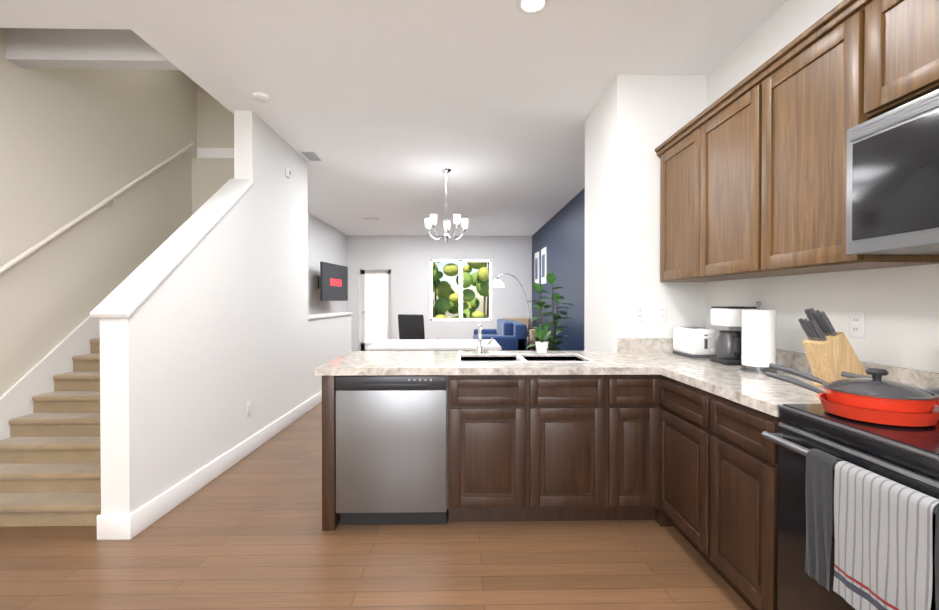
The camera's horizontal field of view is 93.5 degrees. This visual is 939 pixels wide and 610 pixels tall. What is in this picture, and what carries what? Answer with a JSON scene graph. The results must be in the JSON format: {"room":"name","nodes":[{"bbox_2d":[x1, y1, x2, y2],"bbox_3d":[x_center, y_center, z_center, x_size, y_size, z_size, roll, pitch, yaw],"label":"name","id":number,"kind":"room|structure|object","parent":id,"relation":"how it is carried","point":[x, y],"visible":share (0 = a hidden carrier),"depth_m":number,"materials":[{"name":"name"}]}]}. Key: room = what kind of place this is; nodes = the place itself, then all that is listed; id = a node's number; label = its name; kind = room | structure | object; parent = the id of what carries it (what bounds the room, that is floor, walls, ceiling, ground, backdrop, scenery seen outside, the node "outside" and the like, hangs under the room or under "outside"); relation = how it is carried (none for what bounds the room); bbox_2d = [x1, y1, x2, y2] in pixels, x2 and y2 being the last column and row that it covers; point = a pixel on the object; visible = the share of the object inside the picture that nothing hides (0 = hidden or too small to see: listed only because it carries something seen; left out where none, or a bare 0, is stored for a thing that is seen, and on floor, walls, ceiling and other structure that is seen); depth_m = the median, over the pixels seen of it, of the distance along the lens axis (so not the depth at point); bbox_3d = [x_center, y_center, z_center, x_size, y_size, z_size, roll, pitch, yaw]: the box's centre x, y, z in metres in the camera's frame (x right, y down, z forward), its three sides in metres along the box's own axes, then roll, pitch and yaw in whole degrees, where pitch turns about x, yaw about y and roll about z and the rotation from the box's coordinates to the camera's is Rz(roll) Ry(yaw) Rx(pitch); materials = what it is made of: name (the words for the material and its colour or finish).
{"room":"kitchen","nodes":[
{"label":"kitchen","id":0,"kind":"room"},
{"bbox_2d":[5,28,178,69],"bbox_3d":[-2.546,-1.883,2.998,1.070,0.500,0.120,0,1,-1],"label":"ceiling beam","id":1,"kind":"structure","parent":0,"point":[45,48],"depth_m":2.94,"materials":[{"name":"white paint"}]},
{"bbox_2d":[0,28,196,396],"bbox_3d":[-3.125,-1.949,1.346,0.150,6.400,7.400,0,1,-1],"label":"wall","id":2,"kind":"structure","parent":0,"point":[74,143],"depth_m":3.48,"materials":[{"name":"beige paint"}]},
{"bbox_2d":[0,315,99,439],"bbox_3d":[-3.084,0.155,3.636,0.016,2.152,2.660,0,1,-1],"label":"trim","id":3,"kind":"structure","parent":2,"relation":"attached to","point":[16,401],"depth_m":3.19,"materials":[{"name":"white"}]},
{"bbox_2d":[0,143,194,274],"bbox_3d":[-3.046,-0.828,3.662,0.092,1.892,2.499,0,1,-1],"label":"handrail","id":4,"kind":"object","parent":2,"relation":"attached to","point":[42,242],"visible":1,"depth_m":3.47,"materials":[{"name":"beige paint"}]},
{"bbox_2d":[192,158,233,214],"bbox_3d":[-2.563,-0.216,5.023,1.110,2.870,0.100,0,1,-1],"label":"wall","id":5,"kind":"structure","parent":0,"point":[211,177],"depth_m":4.96,"materials":[{"name":"beige paint"}]},
{"bbox_2d":[196,83,233,147],"bbox_3d":[-2.671,-3.492,5.117,1.200,3.380,0.150,0,1,-1],"label":"wall","id":6,"kind":"structure","parent":0,"point":[215,123],"depth_m":5.04,"materials":[{"name":"white paint"}]},
{"bbox_2d":[100,111,350,514],"bbox_3d":[-1.927,-0.213,4.710,0.150,2.870,4.750,0,1,-1],"label":"wall","id":7,"kind":"structure","parent":0,"point":[204,343],"depth_m":3.27,"materials":[{"name":"white paint"}]},
{"bbox_2d":[90,179,253,317],"bbox_3d":[-1.896,-0.495,3.006,0.190,1.115,1.432,0,1,-1],"label":"trim","id":8,"kind":"structure","parent":7,"relation":"on","point":[127,297],"depth_m":2.74,"materials":[{"name":"white wood"}]},
{"bbox_2d":[97,391,321,539],"bbox_3d":[-1.927,1.157,4.715,0.178,0.130,4.764,0,1,-1],"label":"baseboard","id":9,"kind":"structure","parent":7,"relation":"attached to","point":[127,526],"depth_m":2.81,"materials":[{"name":"white"}]},
{"bbox_2d":[246,401,250,416],"bbox_3d":[-1.828,0.861,3.656,0.008,0.116,0.072,0,1,-1],"label":"electrical outlet","id":10,"kind":"object","parent":7,"relation":"attached to","point":[248,408],"visible":1,"depth_m":3.64,"materials":[{"name":"white plastic"}]},
{"bbox_2d":[286,168,290,177],"bbox_3d":[-1.832,-1.336,4.466,0.032,0.090,0.070,0,1,-1],"label":"light switch","id":11,"kind":"object","parent":7,"relation":"attached to","point":[288,172],"visible":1,"depth_m":4.43,"materials":[{"name":"white plastic"}]},
{"bbox_2d":[308,312,352,319],"bbox_3d":[-1.953,0.142,6.098,0.190,0.035,2.020,0,1,-1],"label":"trim","id":12,"kind":"structure","parent":7,"relation":"on","point":[317,316],"depth_m":5.88,"materials":[{"name":"white wood"}]},
{"bbox_2d":[308,214,346,314],"bbox_3d":[-3.031,-0.243,8.089,0.150,2.870,6.050,0,1,-1],"label":"wall","id":13,"kind":"structure","parent":0,"point":[327,243],"depth_m":8.86,"materials":[{"name":"white paint"}]},
{"bbox_2d":[318,262,347,300],"bbox_3d":[-2.764,-0.443,8.716,0.404,0.720,1.244,0,1,-1],"label":"wall-mounted tv","id":14,"kind":"object","parent":13,"relation":"attached to","point":[332,282],"visible":1,"depth_m":8.60,"materials":[{"name":"black plastic"}]},
{"bbox_2d":[0,402,751,609],"bbox_3d":[-0.721,1.275,4.370,5.070,0.100,13.600,0,1,-1],"label":"floor","id":15,"kind":"structure","parent":0,"point":[246,533],"depth_m":2.14,"materials":[{"name":"brown wood"}]},
{"bbox_2d":[0,338,100,526],"bbox_3d":[-2.531,0.331,3.710,1.089,1.800,2.525,0,1,-1],"label":"stairs","id":16,"kind":"structure","parent":15,"relation":"on","point":[50,461],"depth_m":2.78,"materials":[{"name":"carpet"}]},
{"bbox_2d":[335,375,447,524],"bbox_3d":[-0.434,0.810,2.675,0.616,0.853,0.523,0,1,-1],"label":"dishwasher","id":17,"kind":"object","parent":15,"relation":"on","point":[391,449],"visible":0.94,"depth_m":2.42,"materials":[{"name":"silver metal"}]},
{"bbox_2d":[398,314,437,338],"bbox_3d":[-0.820,0.671,7.180,0.633,1.056,0.719,0,1,-1],"label":"office chair","id":18,"kind":"object","parent":15,"relation":"on","point":[410,326],"visible":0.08,"depth_m":6.90,"materials":[{"name":"black plastic"}]},
{"bbox_2d":[366,339,501,350],"bbox_3d":[-0.405,0.839,5.372,1.500,0.755,1.000,0,1,-1],"label":"dining table","id":19,"kind":"object","parent":15,"relation":"on","point":[427,345],"visible":0.6,"depth_m":5.06,"materials":[{"name":"white"}]},
{"bbox_2d":[473,319,526,350],"bbox_3d":[0.550,0.745,8.890,0.920,0.880,2.100,0,1,-1],"label":"sofa","id":20,"kind":"object","parent":15,"relation":"on","point":[508,335],"visible":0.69,"depth_m":7.86,"materials":[{"name":"blue fabric"}]},
{"bbox_2d":[489,273,528,350],"bbox_3d":[0.931,0.251,9.493,1.014,1.858,0.320,0,1,-1],"label":"floor lamp","id":21,"kind":"object","parent":15,"relation":"on","point":[496,282],"visible":0.73,"depth_m":9.47,"materials":[{"name":"silver metal"}]},
{"bbox_2d":[501,318,535,350],"bbox_3d":[1.121,0.742,10.411,0.800,0.860,0.740,0,1,-1],"label":"armchair","id":22,"kind":"object","parent":15,"relation":"on","point":[532,339],"visible":0.35,"depth_m":10.33,"materials":[{"name":"beige fabric"}]},
{"bbox_2d":[525,273,572,350],"bbox_3d":[1.061,0.390,5.819,0.649,1.644,0.681,0,1,-1],"label":"plant","id":23,"kind":"object","parent":15,"relation":"on","point":[538,288],"visible":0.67,"depth_m":5.82,"materials":[{"name":"green plant"}]},
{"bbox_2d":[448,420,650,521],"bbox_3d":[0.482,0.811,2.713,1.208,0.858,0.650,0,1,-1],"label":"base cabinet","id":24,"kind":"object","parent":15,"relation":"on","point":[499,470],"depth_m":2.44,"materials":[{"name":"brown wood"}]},
{"bbox_2d":[315,352,824,419],"bbox_3d":[0.432,0.379,2.328,2.538,0.072,1.606,0,1,-1],"label":"countertop","id":25,"kind":"structure","parent":24,"relation":"on","point":[623,385],"depth_m":2.43,"materials":[{"name":"beige stone"}]},
{"bbox_2d":[475,324,492,351],"bbox_3d":[0.105,0.231,2.994,0.121,0.212,0.177,0,1,-1],"label":"faucet","id":26,"kind":"object","parent":25,"relation":"on","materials":[{"name":"silver metal"}]},
{"bbox_2d":[455,352,598,363],"bbox_3d":[0.334,0.417,2.812,0.824,0.165,0.404,0,1,-1],"label":"sink","id":27,"kind":"object","parent":25,"relation":"in","point":[460,357],"depth_m":2.99,"materials":[{"name":"metal"}]},
{"bbox_2d":[530,324,550,352],"bbox_3d":[0.501,0.232,3.108,0.165,0.206,0.174,0,1,-1],"label":"plant","id":28,"kind":"object","parent":25,"relation":"on","point":[541,345],"visible":1,"depth_m":3.08,"materials":[{"name":"green plant"}]},
{"bbox_2d":[673,327,716,357],"bbox_3d":[1.492,0.243,2.920,0.170,0.186,0.305,0,1,-1],"label":"toaster","id":29,"kind":"object","parent":25,"relation":"on","point":[694,342],"visible":0.96,"depth_m":2.80,"materials":[{"name":"white plastic"}]},
{"bbox_2d":[710,306,756,364],"bbox_3d":[1.535,0.174,2.564,0.186,0.330,0.196,0,1,-1],"label":"coffee maker","id":30,"kind":"object","parent":25,"relation":"on","point":[728,347],"visible":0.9,"depth_m":2.52,"materials":[{"name":"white plastic"}]},
{"bbox_2d":[740,301,777,373],"bbox_3d":[1.494,0.162,2.281,0.164,0.360,0.164,0,1,-1],"label":"paper towel","id":31,"kind":"object","parent":25,"relation":"on","point":[758,340],"visible":0.96,"depth_m":2.23,"materials":[{"name":"white paper"}]},
{"bbox_2d":[798,308,867,386],"bbox_3d":[1.523,0.178,1.852,0.237,0.334,0.116,0,1,-1],"label":"knife block","id":32,"kind":"object","parent":25,"relation":"on","point":[831,355],"visible":0.9,"depth_m":1.81,"materials":[{"name":"brown wood"}]},
{"bbox_2d":[651,412,783,609],"bbox_3d":[1.357,0.817,2.021,0.696,0.858,0.948,0,1,-1],"label":"base cabinet","id":33,"kind":"object","parent":15,"relation":"on","point":[659,432],"depth_m":1.83,"materials":[{"name":"brown wood"}]},
{"bbox_2d":[761,404,938,609],"bbox_3d":[1.364,0.701,1.165,0.706,1.105,0.754,0,1,-1],"label":"range","id":34,"kind":"object","parent":15,"relation":"on","point":[907,456],"visible":0.5,"depth_m":1.35,"materials":[{"name":"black metal"}]},
{"bbox_2d":[804,448,843,590],"bbox_3d":[1.017,0.609,1.263,0.052,0.367,0.093,0,1,-1],"label":"towel","id":35,"kind":"object","parent":34,"relation":"hanging from","point":[819,491],"visible":0.81,"depth_m":1.26,"materials":[{"name":"grey fabric"}]},
{"bbox_2d":[766,363,938,426],"bbox_3d":[1.239,0.266,1.441,0.288,0.148,0.480,0,1,-1],"label":"pan","id":36,"kind":"object","parent":34,"relation":"on","point":[876,399],"visible":1,"depth_m":1.28,"materials":[{"name":"red metal"}]},
{"bbox_2d":[833,461,938,609],"bbox_3d":[1.020,0.605,1.084,0.052,0.357,0.250,0,1,-1],"label":"towel","id":37,"kind":"object","parent":34,"relation":"hanging from","point":[884,529],"visible":0.98,"depth_m":1.07,"materials":[{"name":"white fabric"}]},
{"bbox_2d":[841,371,938,404],"bbox_3d":[1.489,0.279,1.443,0.229,0.122,0.393,0,1,-1],"label":"pan","id":38,"kind":"object","parent":34,"relation":"on","point":[853,375],"visible":0.12,"depth_m":1.57,"materials":[{"name":"red metal"}]},
{"bbox_2d":[935,507,938,609],"bbox_3d":[1.024,0.642,0.883,0.052,0.427,0.140,0,1,-1],"label":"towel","id":39,"kind":"object","parent":34,"relation":"hanging from","point":[937,561],"visible":1,"depth_m":0.95,"materials":[{"name":"grey fabric"}]},
{"bbox_2d":[0,0,787,235],"bbox_3d":[-0.721,-1.720,4.344,5.070,0.150,13.600,0,1,-1],"label":"ceiling","id":40,"kind":"structure","parent":0,"point":[386,111],"depth_m":3.13,"materials":[{"name":"white paint"}]},
{"bbox_2d":[252,92,270,102],"bbox_3d":[-1.629,-1.621,3.458,0.130,0.032,0.130,0,1,-1],"label":"smoke detector","id":41,"kind":"object","parent":40,"relation":"attached to","point":[261,97],"visible":1,"depth_m":3.43,"materials":[{"name":"white plastic"}]},
{"bbox_2d":[299,151,322,160],"bbox_3d":[-1.746,-1.644,4.875,0.150,0.010,0.320,0,1,-1],"label":"ceiling vent","id":42,"kind":"object","parent":40,"relation":"in","point":[311,155],"visible":0.94,"depth_m":4.85,"materials":[{"name":"white metal"}]},
{"bbox_2d":[362,218,379,219],"bbox_3d":[-1.915,-1.676,8.573,0.320,0.010,0.150,0,1,-1],"label":"ceiling vent","id":43,"kind":"object","parent":40,"relation":"in","point":[371,218],"visible":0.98,"depth_m":8.54,"materials":[{"name":"white metal"}]},
{"bbox_2d":[425,168,467,242],"bbox_3d":[-0.285,-1.207,5.429,0.540,0.894,0.518,0,1,-1],"label":"chandelier","id":44,"kind":"object","parent":40,"relation":"hanging from","point":[432,219],"visible":1,"depth_m":5.40,"materials":[{"name":"white glass"}]},
{"bbox_2d":[516,0,549,14],"bbox_3d":[0.341,-1.625,2.384,0.180,0.004,0.180,0,1,-1],"label":"recessed light","id":45,"kind":"object","parent":40,"relation":"in","point":[530,7],"visible":1,"depth_m":2.40,"materials":[{"name":"white"}]},
{"bbox_2d":[347,235,531,350],"bbox_3d":[-0.734,-0.268,10.933,4.850,2.870,0.150,0,1,-1],"label":"wall","id":46,"kind":"structure","parent":0,"point":[405,260],"depth_m":10.85,"materials":[{"name":"white paint"}]},
{"bbox_2d":[359,269,390,350],"bbox_3d":[-2.331,0.107,11.016,0.940,2.120,0.110,0,1,-1],"label":"door frame","id":47,"kind":"structure","parent":46,"relation":"attached to","point":[363,345],"depth_m":11.03,"materials":[{"name":"white wood"}]},
{"bbox_2d":[430,259,491,320],"bbox_3d":[-0.216,-0.373,11.032,1.690,1.640,0.150,0,1,-1],"label":"window","id":48,"kind":"structure","parent":46,"relation":"in","point":[460,318],"depth_m":11.05,"materials":[{"name":"white plastic"}]},
{"bbox_2d":[584,74,706,351],"bbox_3d":[1.360,-0.203,3.556,0.640,2.870,0.820,0,1,-1],"label":"wall","id":49,"kind":"structure","parent":0,"point":[632,122],"depth_m":3.14,"materials":[{"name":"white paint"}]},
{"bbox_2d":[634,305,643,320],"bbox_3d":[1.208,0.056,3.141,0.072,0.116,0.008,0,1,-1],"label":"electrical outlet","id":50,"kind":"object","parent":49,"relation":"attached to","point":[638,312],"visible":1,"depth_m":3.14,"materials":[{"name":"white plastic"}]},
{"bbox_2d":[617,338,673,351],"bbox_3d":[1.358,0.286,3.138,0.616,0.100,0.020,0,1,-1],"label":"backsplash","id":51,"kind":"structure","parent":49,"relation":"attached to","point":[623,344],"depth_m":3.13,"materials":[{"name":"beige stone"}]},
{"bbox_2d":[656,305,665,320],"bbox_3d":[1.367,0.056,3.144,0.072,0.116,0.008,0,1,-1],"label":"electrical outlet","id":52,"kind":"object","parent":49,"relation":"attached to","point":[660,312],"visible":1,"depth_m":3.14,"materials":[{"name":"white plastic"}]},
{"bbox_2d":[532,0,938,372],"bbox_3d":[1.739,-0.210,4.403,0.150,2.870,13.600,0,1,-1],"label":"wall","id":53,"kind":"structure","parent":0,"point":[899,306],"depth_m":2.32,"materials":[{"name":"white paint"}]},
{"bbox_2d":[534,251,539,283],"bbox_3d":[1.542,-0.825,10.095,0.028,0.750,0.550,0,1,-1],"label":"picture","id":54,"kind":"object","parent":53,"relation":"attached to","point":[537,268],"visible":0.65,"depth_m":9.94,"materials":[{"name":"white"}]},
{"bbox_2d":[541,246,546,283],"bbox_3d":[1.558,-0.818,9.246,0.028,0.750,0.550,0,1,-1],"label":"picture","id":55,"kind":"object","parent":53,"relation":"attached to","point":[543,265],"visible":0.98,"depth_m":9.12,"materials":[{"name":"white"}]},
{"bbox_2d":[655,80,774,281],"bbox_3d":[1.522,-0.619,2.568,0.347,0.920,1.146,0,1,-1],"label":"upper cabinet","id":56,"kind":"object","parent":53,"relation":"attached to","point":[701,173],"depth_m":2.52,"materials":[{"name":"brown wood"}]},
{"bbox_2d":[715,349,938,388],"bbox_3d":[1.709,0.302,1.368,0.020,0.100,3.574,0,1,-1],"label":"backsplash","id":57,"kind":"structure","parent":53,"relation":"attached to","point":[797,360],"depth_m":1.78,"materials":[{"name":"beige stone"}]},
{"bbox_2d":[743,0,938,275],"bbox_3d":[1.536,-0.612,1.842,0.347,0.920,0.594,0,1,-1],"label":"upper cabinet","id":58,"kind":"object","parent":53,"relation":"attached to","point":[753,177],"depth_m":1.80,"materials":[{"name":"brown wood"}]},
{"bbox_2d":[849,311,864,337],"bbox_3d":[1.706,0.086,1.945,0.008,0.116,0.072,0,1,-1],"label":"electrical outlet","id":59,"kind":"object","parent":53,"relation":"attached to","point":[856,324],"visible":1,"depth_m":1.94,"materials":[{"name":"white plastic"}]},
{"bbox_2d":[859,0,938,119],"bbox_3d":[1.549,-0.859,1.157,0.347,0.415,0.772,0,1,-1],"label":"upper cabinet","id":60,"kind":"object","parent":53,"relation":"attached to","point":[901,37],"depth_m":1.42,"materials":[{"name":"brown wood"}]},
{"bbox_2d":[846,89,938,254],"bbox_3d":[1.496,-0.390,1.161,0.450,0.436,0.762,0,1,-1],"label":"microwave","id":61,"kind":"object","parent":60,"relation":"attached to","point":[892,199],"visible":1,"depth_m":1.36,"materials":[{"name":"silver metal"}]},
{"label":"outside","id":62,"kind":"structure","parent":0,"visible":0},
{"bbox_3d":[-0.430,1.417,28.062,28.000,0.200,33.740,0,1,-1],"label":"ground","id":63,"kind":"structure","parent":62,"visible":0},
{"bbox_2d":[360,269,387,342],"bbox_3d":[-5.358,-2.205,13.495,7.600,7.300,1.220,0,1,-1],"label":"window blind","id":64,"kind":"object","parent":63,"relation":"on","point":[376,319],"visible":0.08,"depth_m":13.87,"materials":[{"name":"white"}]},
{"bbox_2d":[432,262,488,317],"bbox_3d":[-0.497,-1.917,20.920,8.922,7.234,7.738,0,1,-1],"label":"trees","id":65,"kind":"object","parent":63,"relation":"on","point":[447,299],"visible":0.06,"depth_m":19.41,"materials":[{"name":"green plant"}]}
]}

